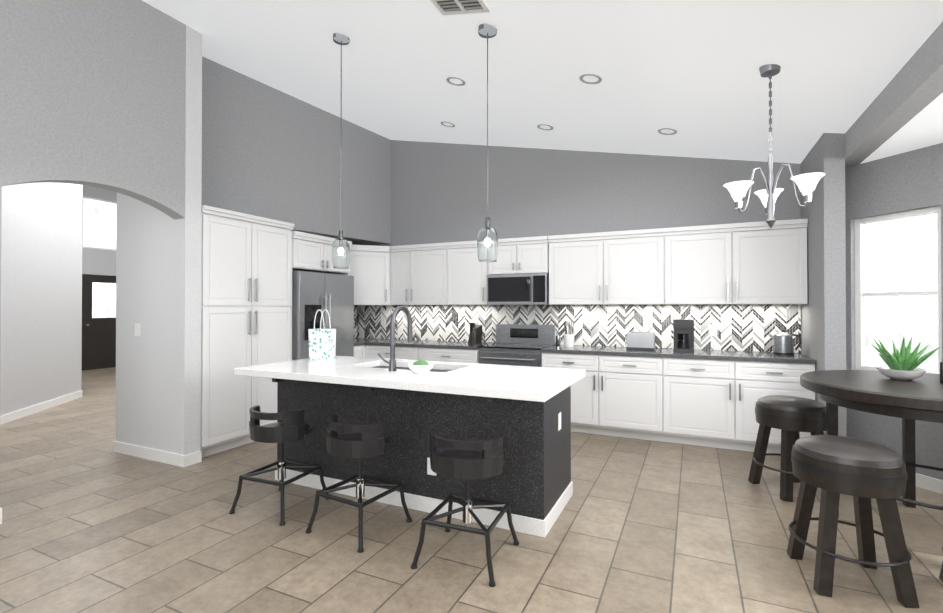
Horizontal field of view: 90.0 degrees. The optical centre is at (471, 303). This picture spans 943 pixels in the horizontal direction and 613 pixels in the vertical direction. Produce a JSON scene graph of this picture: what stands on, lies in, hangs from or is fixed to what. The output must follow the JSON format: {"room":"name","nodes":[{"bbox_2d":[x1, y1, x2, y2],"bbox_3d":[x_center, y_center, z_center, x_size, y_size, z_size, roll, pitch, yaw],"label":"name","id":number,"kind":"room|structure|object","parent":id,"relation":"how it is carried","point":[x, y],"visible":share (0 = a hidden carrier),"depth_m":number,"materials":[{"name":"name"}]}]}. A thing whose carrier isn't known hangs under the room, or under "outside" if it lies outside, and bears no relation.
{"room":"dining room and kitchen","nodes":[
{"label":"dining room and kitchen","id":0,"kind":"room"},
{"bbox_2d":[0,182,82,415],"bbox_3d":[-6.981,-0.856,7.068,5.855,4.600,4.097,0,0,25],"label":"wall","id":1,"kind":"structure","parent":0,"point":[41,300],"depth_m":6.33,"materials":[{"name":"grey paint"}]},
{"bbox_2d":[0,390,81,424],"bbox_3d":[-5.604,1.384,5.683,2.221,0.100,2.599,0,0,25],"label":"baseboard","id":2,"kind":"structure","parent":1,"relation":"attached to","point":[27,411],"depth_m":6.27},
{"bbox_2d":[0,0,185,371],"bbox_3d":[-3.854,-0.723,1.448,0.150,4.250,6.000,0,0,25],"label":"wall","id":3,"kind":"structure","parent":0,"point":[93,93],"depth_m":3.51,"materials":[{"name":"grey paint"}]},
{"bbox_2d":[0,507,1,523],"bbox_3d":[-4.035,1.348,0.856,0.014,0.100,4.804,0,0,25],"label":"baseboard","id":4,"kind":"structure","parent":3,"relation":"attached to","point":[0,507],"depth_m":3.03,"materials":[{"name":"white wood"}]},
{"bbox_2d":[115,25,201,454],"bbox_3d":[-2.942,-0.701,4.417,1.030,4.250,0.150,0,0,25],"label":"wall","id":5,"kind":"structure","parent":3,"relation":"attached to","point":[158,359],"depth_m":4.26,"materials":[{"name":"grey paint"}]},
{"bbox_2d":[134,323,139,335],"bbox_3d":[-3.124,0.244,4.410,0.080,0.120,0.006,0,0,25],"label":"switch plate","id":6,"kind":"object","parent":5,"relation":"attached to","point":[137,325],"depth_m":4.40,"materials":[{"name":"white plastic"}]},
{"bbox_2d":[114,441,186,466],"bbox_3d":[-2.971,1.374,4.325,1.044,0.100,0.014,0,0,25],"label":"baseboard","id":7,"kind":"structure","parent":5,"relation":"attached to","point":[175,459],"depth_m":4.29,"materials":[{"name":"white wood"}]},
{"bbox_2d":[82,185,116,275],"bbox_3d":[-7.646,-0.814,12.574,0.150,4.600,5.500,0,0,25],"label":"wall","id":8,"kind":"structure","parent":0,"point":[98,262],"depth_m":10.69,"materials":[{"name":"grey paint"}]},
{"bbox_2d":[81,274,115,370],"bbox_3d":[-8.350,0.412,10.769,0.100,2.120,0.950,0,0,25],"label":"door","id":9,"kind":"structure","parent":8,"relation":"in","point":[98,321],"depth_m":10.63,"materials":[{"name":"black wood"}]},
{"bbox_2d":[82,196,116,250],"bbox_3d":[-8.439,-1.802,10.827,0.110,1.150,0.950,0,0,25],"label":"transom","id":10,"kind":"object","parent":8,"relation":"attached to","point":[99,223],"visible":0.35,"depth_m":10.76,"materials":[{"name":"white glass"}]},
{"bbox_2d":[201,56,390,244],"bbox_3d":[-2.117,-1.858,5.778,0.610,1.915,3.000,0,0,25],"label":"wall","id":11,"kind":"structure","parent":0,"point":[269,152],"depth_m":5.67,"materials":[{"name":"grey paint"}]},
{"bbox_2d":[296,233,351,273],"bbox_3d":[-2.063,-0.578,5.813,0.631,0.364,0.965,0,0,25],"label":"upper cabinet","id":12,"kind":"object","parent":0,"relation":"attached to","point":[313,254],"depth_m":5.57,"materials":[{"name":"white wood"}]},
{"bbox_2d":[0,367,942,612],"bbox_3d":[-2.510,1.481,5.330,19.500,0.100,14.200,0,0,25],"label":"floor","id":13,"kind":"structure","parent":0,"point":[93,521],"depth_m":2.79,"materials":[{"name":"tile"}]},
{"bbox_2d":[200,209,295,456],"bbox_3d":[-2.495,0.288,4.890,0.631,2.280,1.086,0,0,25],"label":"tall cabinet","id":14,"kind":"object","parent":13,"relation":"on","point":[250,263],"depth_m":4.63,"materials":[{"name":"white wood"}]},
{"bbox_2d":[229,405,328,525],"bbox_3d":[-1.330,1.071,3.308,0.500,0.690,0.500,0,0,25],"label":"bar stool","id":15,"kind":"object","parent":13,"relation":"on","point":[293,426],"visible":1,"depth_m":3.17,"materials":[{"name":"black metal"}]},
{"bbox_2d":[292,271,353,359],"bbox_3d":[-1.996,0.525,5.770,0.761,1.780,0.920,0,0,25],"label":"fridge","id":16,"kind":"object","parent":13,"relation":"on","point":[331,294],"visible":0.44,"depth_m":5.52,"materials":[{"name":"silver metal"}]},
{"bbox_2d":[305,414,411,552],"bbox_3d":[-0.706,1.069,2.991,0.478,0.690,0.478,0,-1,31],"label":"bar stool","id":17,"kind":"object","parent":13,"relation":"on","point":[368,440],"visible":1,"depth_m":2.85,"materials":[{"name":"black metal"}]},
{"bbox_2d":[354,345,365,356],"bbox_3d":[-1.790,0.999,6.382,0.631,0.881,0.310,0,0,25],"label":"base cabinet","id":18,"kind":"object","parent":13,"relation":"on","point":[359,350],"depth_m":6.28,"materials":[{"name":"white wood"}]},
{"bbox_2d":[354,337,388,344],"bbox_3d":[-1.658,0.541,6.666,0.630,0.040,0.936,0,0,25],"label":"countertop","id":19,"kind":"structure","parent":18,"relation":"on","point":[357,341],"depth_m":6.67,"materials":[{"name":"grey stone"}]},
{"bbox_2d":[365,344,421,359],"bbox_3d":[-0.897,1.000,6.479,0.898,0.879,0.646,0,0,25],"label":"base cabinet","id":20,"kind":"object","parent":13,"relation":"on","point":[402,351],"depth_m":6.16,"materials":[{"name":"wood"}]},
{"bbox_2d":[254,376,572,537],"bbox_3d":[-0.470,0.978,3.540,2.244,0.880,0.972,0,0,25],"label":"kitchen island","id":21,"kind":"object","parent":13,"relation":"on","point":[524,412],"depth_m":3.21,"materials":[{"name":"black stone"}]},
{"bbox_2d":[234,356,584,403],"bbox_3d":[-0.476,0.513,3.529,2.420,0.050,1.060,0,0,25],"label":"island countertop","id":22,"kind":"structure","parent":21,"relation":"on","point":[499,382],"depth_m":3.18,"materials":[{"name":"white stone"}]},
{"bbox_2d":[308,309,335,360],"bbox_3d":[-1.300,0.269,4.106,0.210,0.444,0.100,0,0,17],"label":"bag","id":23,"kind":"object","parent":22,"relation":"on","point":[322,344],"visible":1,"depth_m":4.06,"materials":[{"name":"white paper"}]},
{"bbox_2d":[377,306,411,370],"bbox_3d":[-0.569,0.251,3.541,0.156,0.474,0.280,0,0,25],"label":"faucet","id":24,"kind":"object","parent":22,"relation":"on","point":[392,360],"visible":1,"depth_m":3.42,"materials":[{"name":"silver metal"}]},
{"bbox_2d":[366,364,449,371],"bbox_3d":[-0.495,0.628,3.725,0.900,0.202,0.460,0,0,25],"label":"sink","id":25,"kind":"object","parent":22,"relation":"in","point":[367,365],"depth_m":4.00,"materials":[{"name":"grey metal"}]},
{"bbox_2d":[407,360,434,373],"bbox_3d":[-0.355,0.440,3.295,0.194,0.090,0.194,0,0,25],"label":"bowl","id":26,"kind":"object","parent":22,"relation":"on","point":[420,367],"visible":1,"depth_m":3.25,"materials":[{"name":"white ceramic"}]},
{"bbox_2d":[422,348,478,363],"bbox_3d":[-0.196,0.997,6.149,0.898,0.879,0.646,0,0,25],"label":"base cabinet","id":27,"kind":"object","parent":13,"relation":"on","point":[462,355],"depth_m":5.81,"materials":[{"name":"wood"}]},
{"bbox_2d":[366,340,486,347],"bbox_3d":[-0.549,0.539,6.313,1.673,0.041,0.656,0,0,25],"label":"countertop","id":28,"kind":"structure","parent":27,"relation":"on","point":[417,343],"depth_m":6.12,"materials":[{"name":"grey stone"}]},
{"bbox_2d":[472,328,476,344],"bbox_3d":[0.035,0.407,5.931,0.056,0.215,0.055,0,0,25],"label":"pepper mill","id":29,"kind":"object","parent":28,"relation":"on","point":[474,337],"visible":1,"depth_m":5.91,"materials":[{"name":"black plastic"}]},
{"bbox_2d":[468,323,481,343],"bbox_3d":[0.048,0.381,6.146,0.100,0.270,0.180,0,-1,40],"label":"knife block","id":30,"kind":"object","parent":28,"relation":"on","point":[478,333],"visible":0.85,"depth_m":6.12,"materials":[{"name":"black wood"}]},
{"bbox_2d":[411,429,518,586],"bbox_3d":[-0.022,1.066,2.647,0.478,0.690,0.478,0,0,21],"label":"bar stool","id":31,"kind":"object","parent":13,"relation":"on","point":[467,461],"visible":1,"depth_m":2.51,"materials":[{"name":"black metal"}]},
{"bbox_2d":[478,324,554,366],"bbox_3d":[0.552,0.840,5.758,0.774,1.150,0.686,0,0,25],"label":"range","id":32,"kind":"object","parent":13,"relation":"on","point":[519,344],"visible":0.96,"depth_m":5.74,"materials":[{"name":"silver metal"}]},
{"bbox_2d":[542,352,605,434],"bbox_3d":[1.241,0.992,5.472,0.700,0.879,0.646,0,0,25],"label":"base cabinet","id":33,"kind":"object","parent":13,"relation":"on","point":[588,394],"depth_m":5.12,"materials":[{"name":"wood"}]},
{"bbox_2d":[606,352,669,441],"bbox_3d":[1.792,0.990,5.212,0.761,0.879,0.646,0,0,25],"label":"base cabinet","id":34,"kind":"object","parent":13,"relation":"on","point":[637,387],"depth_m":4.89,"materials":[{"name":"wood"}]},
{"bbox_2d":[670,356,745,450],"bbox_3d":[2.369,0.988,4.940,0.760,0.879,0.646,0,0,25],"label":"base cabinet","id":35,"kind":"object","parent":13,"relation":"on","point":[707,392],"depth_m":4.62,"materials":[{"name":"wood"}]},
{"bbox_2d":[542,344,815,363],"bbox_3d":[2.078,0.529,5.075,2.555,0.041,0.656,0,0,25],"label":"countertop","id":36,"kind":"structure","parent":35,"relation":"on","point":[710,353],"depth_m":4.89,"materials":[{"name":"grey stone"}]},
{"bbox_2d":[556,332,560,347],"bbox_3d":[1.002,0.419,5.448,0.060,0.184,0.070,0,0,25],"label":"soap bottle","id":37,"kind":"object","parent":36,"relation":"on","point":[558,341],"visible":1,"depth_m":5.43,"materials":[{"name":"silver metal"}]},
{"bbox_2d":[564,321,573,346],"bbox_3d":[1.163,0.362,5.621,0.125,0.301,0.126,0,0,25],"label":"utensil crock","id":38,"kind":"object","parent":36,"relation":"on","point":[569,340],"visible":1,"depth_m":5.58,"materials":[{"name":"white ceramic"}]},
{"bbox_2d":[626,332,655,350],"bbox_3d":[1.872,0.413,5.220,0.300,0.193,0.180,0,0,25],"label":"toaster","id":39,"kind":"object","parent":36,"relation":"on","point":[644,341],"visible":1,"depth_m":5.14,"materials":[{"name":"silver metal"}]},
{"bbox_2d":[673,319,693,351],"bbox_3d":[2.274,0.338,5.053,0.200,0.340,0.242,0,0,25],"label":"coffee maker","id":40,"kind":"object","parent":36,"relation":"on","point":[683,335],"visible":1,"depth_m":4.97,"materials":[{"name":"black plastic"}]},
{"bbox_2d":[768,329,801,355],"bbox_3d":[3.098,0.380,4.665,0.279,0.250,0.180,0,0,25],"label":"kettle","id":41,"kind":"object","parent":36,"relation":"on","point":[783,342],"visible":1,"depth_m":4.61,"materials":[{"name":"silver metal"}]},
{"bbox_2d":[742,360,814,453],"bbox_3d":[2.920,0.986,4.681,0.700,0.879,0.646,0,0,25],"label":"base cabinet","id":42,"kind":"object","parent":13,"relation":"on","point":[763,377],"depth_m":4.40,"materials":[{"name":"wood"}]},
{"bbox_2d":[748,395,825,501],"bbox_3d":[2.425,1.069,3.584,0.550,0.712,0.549,0,0,25],"label":"stool","id":43,"kind":"object","parent":13,"relation":"on","point":[791,417],"visible":0.69,"depth_m":3.44,"materials":[{"name":"wood"}]},
{"bbox_2d":[787,435,919,607],"bbox_3d":[1.921,1.060,2.418,0.492,0.712,0.492,0,0,25],"label":"stool","id":44,"kind":"object","parent":13,"relation":"on","point":[860,471],"visible":1,"depth_m":2.29,"materials":[{"name":"wood"}]},
{"bbox_2d":[800,370,942,517],"bbox_3d":[2.813,0.953,2.905,1.290,0.920,1.290,0,0,25],"label":"dining table","id":45,"kind":"object","parent":13,"relation":"on","point":[909,402],"visible":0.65,"depth_m":2.87,"materials":[{"name":"brown wood"}]},
{"bbox_2d":[871,337,939,379],"bbox_3d":[2.813,0.352,3.071,0.285,0.282,0.297,0,0,25],"label":"potted plant","id":46,"kind":"object","parent":45,"relation":"on","point":[904,363],"visible":1,"depth_m":3.04,"materials":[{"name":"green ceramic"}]},
{"bbox_2d":[940,362,942,383],"bbox_3d":[2.988,0.399,2.882,0.180,0.185,0.070,0,0,0],"label":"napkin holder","id":47,"kind":"object","parent":45,"relation":"on","point":[941,372],"visible":1,"depth_m":2.91,"materials":[{"name":"black metal"}]},
{"bbox_2d":[939,547,942,581],"bbox_3d":[2.490,1.058,2.150,0.492,0.712,0.492,0,0,25],"label":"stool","id":48,"kind":"object","parent":13,"relation":"on","point":[941,575],"visible":1,"depth_m":2.40,"materials":[{"name":"wood"}]},
{"bbox_2d":[142,0,942,163],"bbox_3d":[-1.038,-2.087,1.956,6.120,1.374,9.300,0,0,25],"label":"ceiling","id":49,"kind":"structure","parent":0,"point":[688,71],"depth_m":3.69,"materials":[{"name":"white paint"}]},
{"bbox_2d":[332,33,349,268],"bbox_3d":[-1.056,-1.234,3.815,0.144,1.893,0.144,0,0,25],"label":"pendant light","id":50,"kind":"object","parent":49,"relation":"hanging from","point":[340,253],"visible":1,"depth_m":3.77,"materials":[{"name":"silver metal"}]},
{"bbox_2d":[441,122,454,126],"bbox_3d":[-0.285,-2.171,5.692,0.177,0.055,0.180,0,0,25],"label":"recessed light","id":51,"kind":"object","parent":49,"relation":"in","point":[447,122],"visible":0.6,"depth_m":5.69,"materials":[{"name":"white"}]},
{"bbox_2d":[446,77,465,85],"bbox_3d":[-0.141,-2.037,4.308,0.177,0.055,0.180,0,0,25],"label":"recessed light","id":52,"kind":"object","parent":49,"relation":"in","point":[462,84],"visible":0.65,"depth_m":4.31,"materials":[{"name":"white"}]},
{"bbox_2d":[430,0,489,14],"bbox_3d":[-0.110,-1.915,2.944,0.346,0.080,0.350,0,0,25],"label":"ceiling vent","id":53,"kind":"object","parent":49,"relation":"in","point":[448,7],"visible":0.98,"depth_m":3.03,"materials":[{"name":"white metal"}]},
{"bbox_2d":[477,24,497,261],"bbox_3d":[0.112,-1.109,3.264,0.144,1.635,0.144,0,0,25],"label":"pendant light","id":54,"kind":"object","parent":49,"relation":"hanging from","point":[487,245],"visible":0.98,"depth_m":3.22,"materials":[{"name":"silver metal"}]},
{"bbox_2d":[537,124,552,129],"bbox_3d":[0.805,-1.931,5.143,0.177,0.055,0.180,0,0,25],"label":"recessed light","id":55,"kind":"object","parent":49,"relation":"in","point":[539,125],"visible":0.62,"depth_m":5.14,"materials":[{"name":"white"}]},
{"bbox_2d":[579,74,601,83],"bbox_3d":[0.950,-1.797,3.759,0.177,0.055,0.180,0,0,25],"label":"recessed light","id":56,"kind":"object","parent":49,"relation":"in","point":[597,76],"visible":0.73,"depth_m":3.75,"materials":[{"name":"white"}]},
{"bbox_2d":[658,128,676,134],"bbox_3d":[1.914,-1.689,4.609,0.177,0.055,0.180,0,0,25],"label":"recessed light","id":57,"kind":"object","parent":49,"relation":"in","point":[660,132],"visible":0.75,"depth_m":4.61,"materials":[{"name":"white"}]},
{"bbox_2d":[723,64,824,227],"bbox_3d":[1.989,-1.036,3.161,0.551,1.082,0.515,0,0,25],"label":"dining chandelier","id":58,"kind":"object","parent":49,"relation":"hanging from","point":[806,183],"visible":1,"depth_m":3.09,"materials":[{"name":"white glass"}]},
{"bbox_2d":[357,140,800,351],"bbox_3d":[0.911,-0.688,6.085,6.120,4.250,0.150,0,0,25],"label":"wall","id":59,"kind":"structure","parent":0,"point":[438,192],"depth_m":5.93,"materials":[{"name":"grey paint"}]},
{"bbox_2d":[340,241,390,304],"bbox_3d":[-1.546,-0.389,6.676,0.830,0.821,0.830,0,0,25],"label":"upper cabinet","id":60,"kind":"object","parent":59,"relation":"attached to","point":[371,265],"depth_m":6.48,"materials":[{"name":"white wood"}]},
{"bbox_2d":[390,247,413,304],"bbox_3d":[-0.887,-0.366,6.642,0.381,0.775,0.331,0,0,25],"label":"upper cabinet","id":61,"kind":"object","parent":59,"relation":"attached to","point":[402,258],"depth_m":6.49,"materials":[{"name":"white wood"}]},
{"bbox_2d":[414,243,449,304],"bbox_3d":[-0.511,-0.368,6.464,0.693,0.775,0.331,0,0,25],"label":"upper cabinet","id":62,"kind":"object","parent":59,"relation":"attached to","point":[431,264],"depth_m":6.29,"materials":[{"name":"white wood"}]},
{"bbox_2d":[450,243,486,304],"bbox_3d":[-0.018,-0.369,6.232,0.637,0.775,0.331,0,0,25],"label":"upper cabinet","id":63,"kind":"object","parent":59,"relation":"attached to","point":[468,277],"depth_m":6.07,"materials":[{"name":"white wood"}]},
{"bbox_2d":[486,239,549,274],"bbox_3d":[0.628,-0.562,5.930,0.775,0.395,0.331,0,0,25],"label":"upper cabinet","id":64,"kind":"object","parent":59,"relation":"attached to","point":[515,256],"depth_m":5.75,"materials":[{"name":"white wood"}]},
{"bbox_2d":[487,273,548,304],"bbox_3d":[0.611,-0.173,5.891,0.774,0.373,0.409,0,0,25],"label":"over-the-range microwave","id":65,"kind":"object","parent":64,"relation":"attached to","point":[517,289],"visible":0.96,"depth_m":5.72,"materials":[{"name":"silver metal"}]},
{"bbox_2d":[549,235,609,304],"bbox_3d":[1.302,-0.374,5.611,0.698,0.775,0.331,0,0,25],"label":"upper cabinet","id":66,"kind":"object","parent":59,"relation":"attached to","point":[579,264],"depth_m":5.45,"materials":[{"name":"white wood"}]},
{"bbox_2d":[610,231,669,304],"bbox_3d":[1.852,-0.376,5.352,0.759,0.775,0.331,0,0,25],"label":"upper cabinet","id":67,"kind":"object","parent":59,"relation":"attached to","point":[639,260],"depth_m":5.17,"materials":[{"name":"white wood"}]},
{"bbox_2d":[670,227,741,304],"bbox_3d":[2.430,-0.378,5.080,0.759,0.775,0.331,0,0,25],"label":"upper cabinet","id":68,"kind":"object","parent":59,"relation":"attached to","point":[706,262],"depth_m":4.90,"materials":[{"name":"white wood"}]},
{"bbox_2d":[709,325,716,335],"bbox_3d":[2.644,0.290,5.158,0.080,0.120,0.005,0,0,25],"label":"switch plate","id":69,"kind":"object","parent":59,"relation":"attached to","point":[712,330],"depth_m":5.16,"materials":[{"name":"white plastic"}]},
{"bbox_2d":[742,223,807,304],"bbox_3d":[2.981,-0.380,4.820,0.699,0.775,0.331,0,0,25],"label":"upper cabinet","id":70,"kind":"object","parent":59,"relation":"attached to","point":[749,263],"depth_m":4.64,"materials":[{"name":"white wood"}]},
{"bbox_2d":[800,133,846,436],"bbox_3d":[3.311,-0.076,4.342,0.295,3.000,0.950,0,0,25],"label":"wall","id":71,"kind":"structure","parent":0,"point":[823,327],"depth_m":3.97,"materials":[{"name":"grey paint"}]},
{"bbox_2d":[845,22,942,167],"bbox_3d":[1.505,-1.441,0.345,0.150,0.430,8.560,0,0,25],"label":"wall","id":72,"kind":"structure","parent":0,"point":[913,88],"depth_m":2.94,"materials":[{"name":"grey paint"}]},
{"bbox_2d":[845,143,942,479],"bbox_3d":[3.551,-0.081,3.653,0.150,3.000,1.300,0,0,-20],"label":"wall","id":73,"kind":"structure","parent":0,"point":[908,181],"depth_m":3.83,"materials":[{"name":"grey paint"}]},
{"bbox_2d":[855,206,941,373],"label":"nook window","id":74,"kind":"structure","parent":73,"relation":"in","point":[860,294],"depth_m":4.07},
{"bbox_2d":[916,473,942,493],"bbox_3d":[3.473,1.368,3.614,0.929,0.100,0.929,0,0,25],"label":"baseboard","id":75,"kind":"structure","parent":73,"relation":"attached to","point":[922,481],"depth_m":3.58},
{"bbox_2d":[860,93,942,163],"bbox_3d":[3.245,-1.291,-0.255,3.510,0.120,8.960,0,0,25],"label":"ceiling","id":76,"kind":"structure","parent":0,"point":[923,128],"depth_m":3.35,"materials":[{"name":"white paint"}]}
]}

